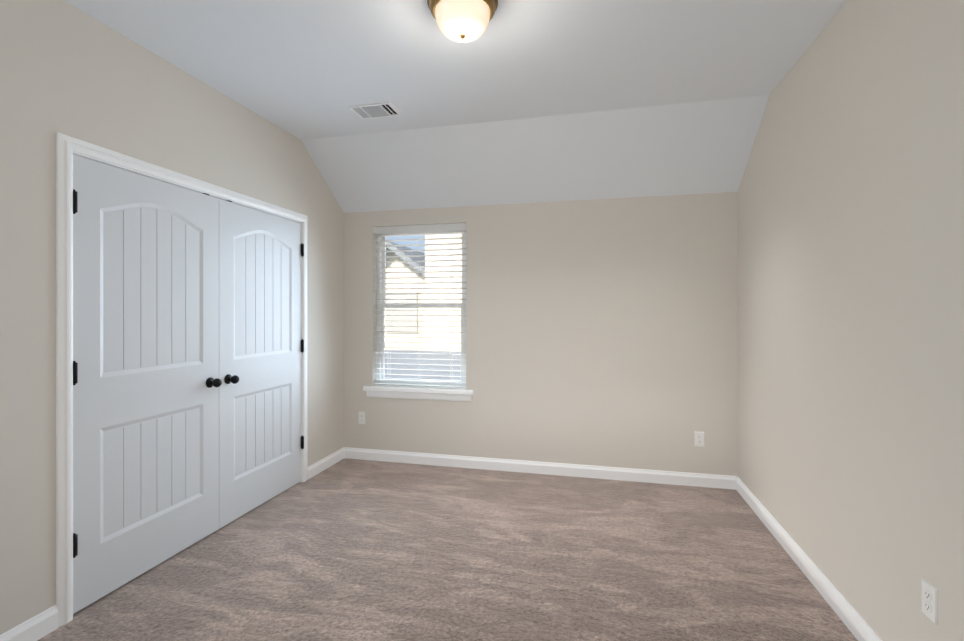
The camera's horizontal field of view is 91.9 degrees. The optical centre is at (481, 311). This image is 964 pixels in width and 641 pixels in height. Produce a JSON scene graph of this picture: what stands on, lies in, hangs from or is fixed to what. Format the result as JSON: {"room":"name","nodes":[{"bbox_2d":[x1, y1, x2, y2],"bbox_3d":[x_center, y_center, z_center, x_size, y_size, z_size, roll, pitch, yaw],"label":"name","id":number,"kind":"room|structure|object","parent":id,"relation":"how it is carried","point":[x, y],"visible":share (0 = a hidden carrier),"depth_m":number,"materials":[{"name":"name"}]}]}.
{"room":"empty bedroom","nodes":[
{"label":"empty bedroom","id":0,"kind":"room"},
{"bbox_2d":[0,0,343,634],"bbox_3d":[-1.815,0.000,2.312,0.140,2.698,4.389,0,0,13],"label":"wall","id":1,"kind":"structure","parent":0,"point":[67,68],"depth_m":2.01,"materials":[{"name":"grey paint"}]},
{"bbox_2d":[0,605,57,640],"bbox_3d":[-2.009,1.301,1.156,0.014,0.098,1.709,0,0,13],"label":"baseboard","id":2,"kind":"structure","parent":1,"relation":"attached to","point":[40,625],"depth_m":1.91,"materials":[{"name":"white wood"}]},
{"bbox_2d":[73,155,221,613],"bbox_3d":[-1.693,0.322,2.448,0.110,2.031,0.842,0,0,13],"label":"closet door","id":3,"kind":"structure","parent":1,"relation":"in","point":[147,382],"depth_m":2.37,"materials":[{"name":"white paint"}]},
{"bbox_2d":[56,132,307,626],"bbox_3d":[-1.672,0.291,2.877,0.158,2.115,1.795,0,0,13],"label":"door frame","id":4,"kind":"structure","parent":1,"relation":"attached to","point":[67,146],"depth_m":2.02,"materials":[{"name":"white wood"}]},
{"bbox_2d":[219,199,303,528],"bbox_3d":[-1.499,0.321,3.271,0.110,2.031,0.842,0,0,13],"label":"closet door","id":5,"kind":"structure","parent":1,"relation":"in","point":[261,349],"depth_m":3.20,"materials":[{"name":"white paint"}]},
{"bbox_2d":[308,447,343,479],"bbox_3d":[-1.337,1.299,4.001,0.014,0.098,0.544,0,0,13],"label":"baseboard","id":6,"kind":"structure","parent":1,"relation":"attached to","point":[321,465],"depth_m":3.98,"materials":[{"name":"white wood"}]},
{"bbox_2d":[37,458,857,640],"bbox_3d":[-0.140,1.409,1.917,3.583,0.120,4.389,0,0,13],"label":"floor","id":7,"kind":"structure","parent":0,"point":[345,549],"depth_m":2.43,"materials":[{"name":"carpet"}]},
{"bbox_2d":[64,0,846,139],"bbox_3d":[-0.230,-1.409,1.532,3.583,0.120,3.600,0,0,13],"label":"ceiling","id":8,"kind":"structure","parent":0,"point":[305,69],"depth_m":2.44,"materials":[{"name":"white paint"}]},
{"bbox_2d":[348,101,401,118],"bbox_3d":[-0.715,-1.345,3.127,0.297,0.008,0.207,0,0,13],"label":"ceiling vent","id":9,"kind":"object","parent":8,"relation":"in","point":[376,110],"visible":1,"depth_m":3.11,"materials":[{"name":"white metal"}]},
{"bbox_2d":[427,0,497,41],"bbox_3d":[-0.084,-1.267,2.026,0.308,0.162,0.308,0,0,13],"label":"flush-mount light fixture","id":10,"kind":"object","parent":8,"relation":"attached to","point":[462,20],"visible":1,"depth_m":1.97,"materials":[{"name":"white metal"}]},
{"bbox_2d":[301,95,768,212],"bbox_3d":[0.274,-1.142,3.667,3.583,0.655,0.789,0,0,13],"label":"ceiling","id":11,"kind":"structure","parent":0,"point":[701,147],"depth_m":3.52,"materials":[{"name":"white paint"}]},
{"bbox_2d":[344,192,737,477],"bbox_3d":[0.349,0.219,3.984,3.303,2.258,0.140,0,0,13],"label":"wall","id":12,"kind":"structure","parent":0,"point":[601,332],"depth_m":3.80,"materials":[{"name":"grey paint"}]},
{"bbox_2d":[359,411,365,423],"bbox_3d":[-1.095,0.970,4.249,0.070,0.115,0.007,0,0,13],"label":"electrical outlet","id":13,"kind":"object","parent":12,"relation":"attached to","point":[362,417],"visible":1,"depth_m":4.25,"materials":[{"name":"white plastic"}]},
{"bbox_2d":[363,385,473,401],"bbox_3d":[-0.564,0.726,4.148,1.024,0.098,0.110,0,0,13],"label":"window sill","id":14,"kind":"structure","parent":12,"relation":"attached to","point":[446,394],"depth_m":4.10,"materials":[{"name":"white wood"}]},
{"bbox_2d":[376,230,465,385],"bbox_3d":[-0.541,-0.037,4.227,0.880,1.464,0.066,0,0,13],"label":"window","id":15,"kind":"structure","parent":12,"relation":"in","point":[380,357],"depth_m":4.25,"materials":[{"name":"white plastic"}]},
{"bbox_2d":[373,223,465,388],"bbox_3d":[-0.558,-0.048,4.155,0.875,1.437,0.072,0,0,13],"label":"window blind","id":16,"kind":"object","parent":15,"relation":"attached to","point":[421,228],"visible":0.88,"depth_m":4.14,"materials":[{"name":"white plastic"}]},
{"bbox_2d":[344,447,731,488],"bbox_3d":[0.316,1.299,3.914,3.270,0.098,0.014,0,0,13],"label":"baseboard","id":17,"kind":"structure","parent":12,"relation":"attached to","point":[548,468],"depth_m":3.85,"materials":[{"name":"white wood"}]},
{"bbox_2d":[694,431,703,446],"bbox_3d":[1.677,0.985,3.595,0.070,0.115,0.007,0,0,13],"label":"electrical outlet","id":18,"kind":"object","parent":12,"relation":"attached to","point":[698,439],"visible":1,"depth_m":3.59,"materials":[{"name":"white plastic"}]},
{"bbox_2d":[738,0,963,640],"bbox_3d":[1.536,0.001,1.520,0.140,2.698,4.389,0,0,13],"label":"wall","id":19,"kind":"structure","parent":0,"point":[851,332],"depth_m":1.88,"materials":[{"name":"grey paint"}]},
{"bbox_2d":[732,476,881,640],"bbox_3d":[1.460,1.301,1.539,0.014,0.098,4.109,0,0,13],"label":"baseboard","id":20,"kind":"structure","parent":19,"relation":"attached to","point":[850,617],"depth_m":2.31,"materials":[{"name":"white wood"}]},
{"bbox_2d":[922,578,937,625],"bbox_3d":[1.460,0.946,1.524,0.007,0.115,0.070,0,0,13],"label":"outlet","id":21,"kind":"object","parent":19,"relation":"attached to","point":[929,601],"visible":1,"depth_m":1.51,"materials":[{"name":"white plastic"}]},
{"label":"outside","id":22,"kind":"structure","parent":0,"visible":0},
{"bbox_3d":[8.640,4.425,46.268,120.000,0.200,85.971,0,0,13],"label":"ground","id":23,"kind":"structure","parent":22,"visible":0},
{"bbox_2d":[385,242,424,350],"bbox_3d":[-1.534,1.130,18.857,8.200,6.420,10.800,0,0,13],"label":"neighbouring house","id":24,"kind":"structure","parent":23,"relation":"on","point":[400,337],"depth_m":13.88,"materials":[{"name":"grey"}]},
{"bbox_2d":[385,234,461,379],"bbox_3d":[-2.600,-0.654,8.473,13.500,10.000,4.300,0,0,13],"label":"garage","id":25,"kind":"structure","parent":23,"relation":"on","point":[441,332],"depth_m":9.90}
]}

